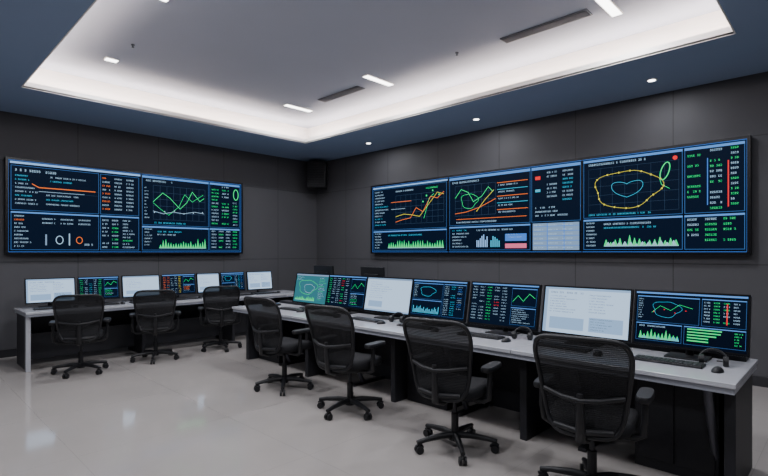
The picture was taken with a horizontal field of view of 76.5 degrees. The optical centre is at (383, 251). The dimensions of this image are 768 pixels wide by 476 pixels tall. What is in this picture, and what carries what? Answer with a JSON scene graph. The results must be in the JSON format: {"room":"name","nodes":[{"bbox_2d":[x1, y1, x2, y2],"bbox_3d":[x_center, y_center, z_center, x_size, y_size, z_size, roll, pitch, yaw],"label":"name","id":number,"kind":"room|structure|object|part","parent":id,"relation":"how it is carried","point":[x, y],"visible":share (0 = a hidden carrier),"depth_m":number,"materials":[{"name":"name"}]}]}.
{"room":"control room","nodes":[
{"label":"control room","id":0,"kind":"room"},
{"bbox_2d":[0,111,316,349],"bbox_3d":[-4.843,-0.550,7.617,0.150,4.100,9.730,0,0,44],"label":"wall","id":1,"kind":"structure","parent":0,"point":[280,211],"depth_m":8.55,"materials":[{"name":"paint"}]},
{"bbox_2d":[0,348,16,357],"bbox_3d":[-4.784,1.445,7.560,0.015,0.110,9.430,0,0,44],"label":"baseboard","id":2,"kind":"structure","parent":1,"relation":"attached to","point":[8,352],"depth_m":6.95,"materials":[{"name":"black"}]},
{"bbox_2d":[4,156,242,253],"bbox_3d":[-4.077,-0.655,8.211,0.123,1.374,3.694,0,0,44],"label":"display screen","id":3,"kind":"object","parent":1,"relation":"attached to","point":[50,207],"visible":1,"depth_m":7.85,"materials":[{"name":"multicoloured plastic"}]},
{"bbox_2d":[0,0,767,160],"bbox_3d":[-0.797,-2.203,3.710,11.100,0.414,9.430,0,0,44],"label":"ceiling","id":4,"kind":"structure","parent":0,"point":[218,73],"depth_m":5.72,"materials":[{"name":"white paint"}]},
{"bbox_2d":[103,56,119,62],"bbox_3d":[-3.336,-2.351,5.960,0.110,0.016,0.150,0,0,44],"label":"recessed light","id":5,"kind":"object","parent":4,"relation":"in","point":[106,58],"visible":1,"depth_m":5.94,"materials":[{"name":"white plastic"}]},
{"bbox_2d":[283,103,312,111],"bbox_3d":[-1.398,-2.351,7.953,0.110,0.016,0.520,0,0,44],"label":"recessed light","id":6,"kind":"object","parent":4,"relation":"in","point":[287,104],"visible":1,"depth_m":7.94,"materials":[{"name":"white plastic"}]},
{"bbox_2d":[318,86,364,101],"bbox_3d":[-0.650,-2.350,7.273,0.900,0.018,0.150,0,0,44],"label":"ceiling vent","id":7,"kind":"object","parent":4,"relation":"in","point":[356,88],"visible":1,"depth_m":7.24,"materials":[{"name":"grey metal"}]},
{"bbox_2d":[362,74,393,85],"bbox_3d":[-0.074,-2.351,6.675,0.110,0.016,0.520,0,0,44],"label":"recessed light","id":8,"kind":"object","parent":4,"relation":"in","point":[370,77],"visible":1,"depth_m":6.65,"materials":[{"name":"white plastic"}]},
{"bbox_2d":[500,8,592,42],"bbox_3d":[1.672,-2.350,5.100,0.950,0.018,0.150,0,0,44],"label":"ceiling vent","id":9,"kind":"object","parent":4,"relation":"in","point":[583,13],"visible":1,"depth_m":5.05,"materials":[{"name":"grey metal"}]},
{"bbox_2d":[594,0,622,16],"bbox_3d":[2.153,-2.351,4.663,0.110,0.016,0.470,0,0,44],"label":"recessed light","id":10,"kind":"object","parent":4,"relation":"in","point":[609,6],"visible":1,"depth_m":4.67,"materials":[{"name":"white plastic"}]},
{"bbox_2d":[646,78,656,81],"bbox_3d":[3.105,-1.993,5.648,0.110,0.012,0.110,0,0,44],"label":"recessed light","id":11,"kind":"object","parent":4,"relation":"in","point":[650,79],"visible":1,"depth_m":5.64,"materials":[{"name":"white plastic"}]},
{"bbox_2d":[0,331,767,475],"bbox_3d":[-0.797,1.575,3.710,11.400,0.150,9.730,0,0,44],"label":"floor","id":12,"kind":"structure","parent":0,"point":[197,413],"depth_m":4.16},
{"bbox_2d":[49,294,110,378],"bbox_3d":[-3.752,0.998,6.027,0.656,1.003,0.711,0,0,-28],"label":"office chair","id":13,"kind":"object","parent":12,"relation":"on","point":[78,320],"visible":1,"depth_m":5.82,"materials":[{"name":"black fabric"}]},
{"bbox_3d":[-3.659,0.814,5.852,0.535,0.634,0.314,0,0,-28],"label":"frame","id":14,"kind":"part","parent":13,"relation":"part of","materials":[{"name":"black plastic"}]},
{"bbox_3d":[-3.778,1.048,6.076,0.485,0.112,0.466,0,0,-28],"label":"seat","id":15,"kind":"part","parent":13,"relation":"part of","materials":[{"name":"fabric"}]},
{"bbox_2d":[14,290,293,371],"bbox_3d":[-3.202,1.125,7.819,0.770,0.750,4.296,0,0,44],"label":"computer desk","id":16,"kind":"object","parent":12,"relation":"on","point":[34,340],"visible":0.54,"depth_m":7.20,"materials":[{"name":"laminate"}]},
{"bbox_2d":[33,307,52,309],"bbox_3d":[-4.377,0.739,6.437,0.130,0.020,0.420,0,0,44],"label":"keyboard","id":17,"kind":"object","parent":16,"relation":"on","point":[42,308],"visible":0.47,"depth_m":6.32,"materials":[{"name":"black plastic"}]},
{"bbox_2d":[24,277,75,307],"bbox_3d":[-4.538,0.551,6.634,0.185,0.395,0.580,0,0,44],"label":"computer monitor","id":18,"kind":"object","parent":16,"relation":"on","point":[36,290],"visible":0.89,"depth_m":6.60,"materials":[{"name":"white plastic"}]},
{"bbox_2d":[77,276,119,302],"bbox_3d":[-4.128,0.551,7.058,0.185,0.395,0.540,0,0,44],"label":"computer monitor","id":19,"kind":"object","parent":16,"relation":"on","point":[108,287],"visible":0.87,"depth_m":7.08,"materials":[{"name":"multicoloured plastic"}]},
{"bbox_2d":[105,302,119,304],"bbox_3d":[-3.967,0.739,6.862,0.130,0.020,0.420,0,0,44],"label":"keyboard","id":20,"kind":"object","parent":16,"relation":"on","point":[115,303],"visible":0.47,"depth_m":6.90,"materials":[{"name":"black plastic"}]},
{"bbox_2d":[121,274,159,300],"bbox_3d":[-3.725,0.551,7.476,0.185,0.395,0.550,0,0,44],"label":"computer monitor","id":21,"kind":"object","parent":16,"relation":"on","point":[130,284],"visible":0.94,"depth_m":7.44,"materials":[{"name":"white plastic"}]},
{"bbox_2d":[160,273,195,297],"bbox_3d":[-3.322,0.551,7.893,0.185,0.395,0.550,0,0,44],"label":"computer monitor","id":22,"kind":"object","parent":16,"relation":"on","point":[182,284],"visible":0.83,"depth_m":7.90,"materials":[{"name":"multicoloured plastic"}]},
{"bbox_2d":[177,297,198,299],"bbox_3d":[-3.161,0.739,7.696,0.130,0.020,0.420,0,0,44],"label":"keyboard","id":23,"kind":"object","parent":16,"relation":"on","point":[189,297],"visible":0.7,"depth_m":7.68,"materials":[{"name":"black plastic"}]},
{"bbox_2d":[196,273,219,296],"bbox_3d":[-2.975,0.551,8.252,0.185,0.395,0.400,0,0,44],"label":"computer monitor","id":24,"kind":"object","parent":16,"relation":"on","point":[203,280],"visible":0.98,"depth_m":8.22,"materials":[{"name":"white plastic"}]},
{"bbox_2d":[219,272,244,290],"bbox_3d":[-2.662,0.551,8.576,0.185,0.395,0.460,0,0,44],"label":"computer monitor","id":25,"kind":"object","parent":16,"relation":"on","point":[237,279],"visible":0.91,"depth_m":8.59,"materials":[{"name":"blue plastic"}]},
{"bbox_2d":[246,271,272,292],"bbox_3d":[-2.287,0.551,8.965,0.185,0.395,0.520,0,0,44],"label":"computer monitor","id":26,"kind":"object","parent":16,"relation":"on","point":[255,280],"visible":0.99,"depth_m":8.95,"materials":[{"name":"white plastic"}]},
{"bbox_2d":[254,292,277,294],"bbox_3d":[-2.126,0.739,8.768,0.130,0.020,0.420,0,0,44],"label":"keyboard","id":27,"kind":"object","parent":16,"relation":"on","point":[262,292],"visible":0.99,"depth_m":8.76,"materials":[{"name":"black plastic"}]},
{"bbox_2d":[129,289,180,363],"bbox_3d":[-3.160,0.998,6.737,0.656,1.003,0.680,0,0,-24],"label":"office chair","id":28,"kind":"object","parent":12,"relation":"on","point":[154,310],"visible":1,"depth_m":6.54,"materials":[{"name":"black fabric"}]},
{"bbox_3d":[-3.085,0.814,6.569,0.535,0.634,0.314,0,0,-24],"label":"frame","id":29,"kind":"part","parent":28,"relation":"part of","materials":[{"name":"black plastic"}]},
{"bbox_3d":[-3.188,1.048,6.801,0.485,0.112,0.466,0,0,-24],"label":"seat","id":30,"kind":"part","parent":28,"relation":"part of","materials":[{"name":"fabric"}]},
{"bbox_2d":[198,285,241,351],"bbox_3d":[-2.513,0.998,7.490,0.656,1.003,0.696,0,0,-22],"label":"office chair","id":31,"kind":"object","parent":12,"relation":"on","point":[218,301],"visible":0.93,"depth_m":7.27,"materials":[{"name":"black fabric"}]},
{"bbox_3d":[-2.536,1.048,7.548,0.485,0.112,0.466,0,0,-22],"label":"seat","id":32,"kind":"part","parent":31,"relation":"part of","materials":[{"name":"fabric"}]},
{"bbox_3d":[-2.441,0.814,7.313,0.535,0.634,0.314,0,0,-22],"label":"frame","id":33,"kind":"part","parent":31,"relation":"part of","materials":[{"name":"black plastic"}]},
{"bbox_2d":[244,296,313,395],"bbox_3d":[-1.121,0.983,5.340,0.676,1.034,0.732,0,0,38],"label":"office chair","id":34,"kind":"object","parent":12,"relation":"on","point":[265,316],"visible":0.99,"depth_m":5.14,"materials":[{"name":"black fabric"}]},
{"bbox_3d":[-1.247,0.792,5.180,0.552,0.653,0.324,0,0,38],"label":"frame","id":35,"kind":"part","parent":34,"relation":"part of","materials":[{"name":"black plastic"}]},
{"bbox_3d":[-1.086,1.034,5.386,0.500,0.115,0.480,0,0,38],"label":"seat","id":36,"kind":"part","parent":34,"relation":"part of","materials":[{"name":"fabric"}]},
{"bbox_2d":[304,304,385,420],"bbox_3d":[-0.355,0.983,4.543,0.676,1.034,0.688,0,0,35],"label":"office chair","id":37,"kind":"object","parent":12,"relation":"on","point":[332,329],"visible":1,"depth_m":4.35,"materials":[{"name":"black fabric"}]},
{"bbox_3d":[-0.459,0.792,4.394,0.552,0.653,0.324,0,0,35],"label":"frame","id":38,"kind":"part","parent":37,"relation":"part of","materials":[{"name":"black plastic"}]},
{"bbox_3d":[-0.309,1.034,4.608,0.500,0.115,0.480,0,0,35],"label":"seat","id":39,"kind":"part","parent":37,"relation":"part of","materials":[{"name":"fabric"}]},
{"bbox_2d":[403,317,501,464],"bbox_3d":[0.523,0.983,3.700,0.676,1.034,0.735,0,0,34],"label":"office chair","id":40,"kind":"object","parent":12,"relation":"on","point":[440,351],"visible":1,"depth_m":3.49,"materials":[{"name":"black fabric"}]},
{"bbox_3d":[0.408,0.792,3.529,0.552,0.653,0.324,0,0,34],"label":"frame","id":41,"kind":"part","parent":40,"relation":"part of","materials":[{"name":"black plastic"}]},
{"bbox_3d":[0.554,1.034,3.746,0.500,0.115,0.480,0,0,34],"label":"seat","id":42,"kind":"part","parent":40,"relation":"part of","materials":[{"name":"fabric"}]},
{"bbox_2d":[232,300,757,475],"bbox_3d":[0.262,1.107,5.043,5.666,0.785,0.900,0,0,44],"label":"desk","id":43,"kind":"object","parent":12,"relation":"on","point":[700,420],"visible":0.56,"depth_m":3.38,"materials":[{"name":"laminate"}]},
{"bbox_2d":[279,307,304,310],"bbox_3d":[-1.206,0.739,6.323,0.420,0.020,0.130,0,0,42],"label":"keyboard","id":44,"kind":"object","parent":43,"relation":"on","point":[283,308],"visible":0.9,"depth_m":6.28,"materials":[{"name":"black plastic"}]},
{"bbox_2d":[292,273,329,308],"bbox_3d":[-0.974,0.517,6.477,0.715,0.464,0.185,0,0,44],"label":"computer monitor","id":45,"kind":"object","parent":43,"relation":"on","point":[310,288],"visible":0.96,"depth_m":6.47,"materials":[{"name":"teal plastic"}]},
{"bbox_2d":[326,274,367,313],"bbox_3d":[-0.471,0.517,5.991,0.715,0.464,0.185,0,0,44],"label":"computer monitor","id":46,"kind":"object","parent":43,"relation":"on","point":[348,292],"visible":0.99,"depth_m":5.97,"materials":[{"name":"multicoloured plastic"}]},
{"bbox_2d":[352,316,383,322],"bbox_3d":[-0.192,0.739,5.343,0.130,0.020,0.420,0,0,-44],"label":"keyboard","id":47,"kind":"object","parent":43,"relation":"on","point":[373,320],"visible":0.98,"depth_m":5.30,"materials":[{"name":"black plastic"}]},
{"bbox_2d":[363,276,413,319],"bbox_3d":[0.040,0.517,5.497,0.715,0.464,0.185,0,0,44],"label":"computer monitor","id":48,"kind":"object","parent":43,"relation":"on","point":[388,295],"visible":1,"depth_m":5.48,"materials":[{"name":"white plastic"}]},
{"bbox_2d":[389,312,404,322],"bbox_3d":[0.144,0.697,5.206,0.172,0.105,0.096,0,0,33],"label":"headset","id":49,"kind":"object","parent":43,"relation":"on","point":[391,318],"visible":0.93,"depth_m":5.20,"materials":[{"name":"black plastic"}]},
{"bbox_2d":[409,278,469,322],"bbox_3d":[0.551,0.517,5.004,0.715,0.464,0.185,0,0,44],"label":"computer monitor","id":50,"kind":"object","parent":43,"relation":"on","point":[430,298],"visible":1,"depth_m":4.98,"materials":[{"name":"black plastic"}]},
{"bbox_2d":[471,332,504,339],"bbox_3d":[0.858,0.739,4.329,0.420,0.020,0.130,0,0,42],"label":"keyboard","id":51,"kind":"object","parent":43,"relation":"on","point":[474,334],"visible":0.69,"depth_m":4.25,"materials":[{"name":"black plastic"}]},
{"bbox_2d":[467,281,541,335],"bbox_3d":[1.090,0.517,4.483,0.715,0.464,0.185,0,0,44],"label":"computer monitor","id":52,"kind":"object","parent":43,"relation":"on","point":[505,306],"visible":1,"depth_m":4.46,"materials":[{"name":"black plastic"}]},
{"bbox_2d":[501,337,510,341],"bbox_3d":[1.022,0.732,4.074,0.110,0.034,0.064,0,0,-41],"label":"computer mouse","id":53,"kind":"object","parent":43,"relation":"on","point":[506,339],"visible":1,"depth_m":4.05,"materials":[{"name":"black plastic"}]},
{"bbox_2d":[512,326,532,339],"bbox_3d":[1.194,0.697,4.192,0.172,0.105,0.096,0,0,33],"label":"headset","id":54,"kind":"object","parent":43,"relation":"on","point":[529,336],"visible":1,"depth_m":4.19,"materials":[{"name":"black plastic"}]},
{"bbox_2d":[540,285,633,342],"bbox_3d":[1.630,0.517,3.962,0.715,0.464,0.185,0,0,44],"label":"computer monitor","id":55,"kind":"object","parent":43,"relation":"on","point":[596,312],"visible":0.98,"depth_m":3.94,"materials":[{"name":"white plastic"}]},
{"bbox_2d":[634,354,705,368],"bbox_3d":[1.923,0.739,3.301,0.420,0.020,0.130,0,0,43],"label":"keyboard","id":56,"kind":"object","parent":43,"relation":"on","point":[677,362],"visible":0.99,"depth_m":3.27,"materials":[{"name":"black plastic"}]},
{"bbox_2d":[632,289,751,361],"bbox_3d":[2.155,0.517,3.455,0.715,0.464,0.185,0,0,44],"label":"computer monitor","id":57,"kind":"object","parent":43,"relation":"on","point":[691,322],"visible":1,"depth_m":3.43,"materials":[{"name":"black plastic"}]},
{"bbox_2d":[698,348,728,366],"bbox_3d":[2.187,0.697,3.233,0.172,0.105,0.096,0,0,33],"label":"headset","id":58,"kind":"object","parent":43,"relation":"on","point":[725,361],"visible":0.97,"depth_m":3.23,"materials":[{"name":"black plastic"}]},
{"bbox_2d":[711,366,723,372],"bbox_3d":[2.086,0.732,3.046,0.110,0.034,0.064,0,0,-39],"label":"computer mouse","id":59,"kind":"object","parent":43,"relation":"on","point":[717,369],"visible":1,"depth_m":3.02,"materials":[{"name":"black plastic"}]},
{"bbox_2d":[533,333,654,475],"bbox_3d":[1.267,0.983,2.986,0.676,1.034,0.721,0,0,34],"label":"office chair","id":60,"kind":"object","parent":12,"relation":"on","point":[585,384],"visible":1,"depth_m":2.76,"materials":[{"name":"black fabric"}]},
{"bbox_3d":[1.156,0.792,2.821,0.552,0.653,0.324,0,0,34],"label":"frame","id":61,"kind":"part","parent":60,"relation":"part of","materials":[{"name":"black plastic"}]},
{"bbox_3d":[1.302,1.034,3.038,0.500,0.115,0.480,0,0,34],"label":"seat","id":62,"kind":"part","parent":60,"relation":"part of","materials":[{"name":"fabric"}]},
{"bbox_3d":[-0.510,1.125,7.965,2.600,0.750,0.750,0,0,44],"label":"desk","id":63,"kind":"object","parent":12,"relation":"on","visible":0},
{"bbox_2d":[314,265,333,273],"bbox_3d":[-1.026,0.491,8.439,0.500,0.515,0.185,0,0,44],"label":"computer monitor","id":64,"kind":"object","parent":63,"relation":"on","point":[318,269],"visible":0.34,"depth_m":8.38,"materials":[{"name":"black plastic"}]},
{"bbox_2d":[360,267,384,276],"bbox_3d":[-0.163,0.491,7.605,0.500,0.515,0.185,0,0,44],"label":"computer monitor","id":65,"kind":"object","parent":63,"relation":"on","point":[365,271],"visible":0.32,"depth_m":7.54,"materials":[{"name":"black plastic"}]},
{"bbox_2d":[317,71,767,377],"bbox_3d":[2.531,-0.550,7.155,11.100,4.100,0.150,0,0,44],"label":"wall","id":66,"kind":"structure","parent":0,"point":[735,107],"depth_m":6.82,"materials":[{"name":"paint"}]},
{"bbox_2d":[307,161,326,188],"bbox_3d":[-1.442,-1.650,10.507,0.400,0.560,0.383,0,0,0],"label":"loudspeaker","id":67,"kind":"object","parent":66,"relation":"attached to","point":[316,170],"visible":1,"depth_m":10.32,"materials":[{"name":"black plastic"}]},
{"bbox_2d":[371,135,751,254],"bbox_3d":[1.942,-0.632,7.531,6.014,1.329,0.123,0,0,44],"label":"display screen","id":68,"kind":"object","parent":66,"relation":"attached to","point":[695,198],"visible":1,"depth_m":6.67,"materials":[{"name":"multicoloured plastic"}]},
{"bbox_2d":[752,375,767,387],"bbox_3d":[2.479,1.445,7.091,11.085,0.110,0.015,0,0,44],"label":"baseboard","id":69,"kind":"structure","parent":66,"relation":"attached to","point":[759,381],"depth_m":5.43,"materials":[{"name":"black"}]}
]}

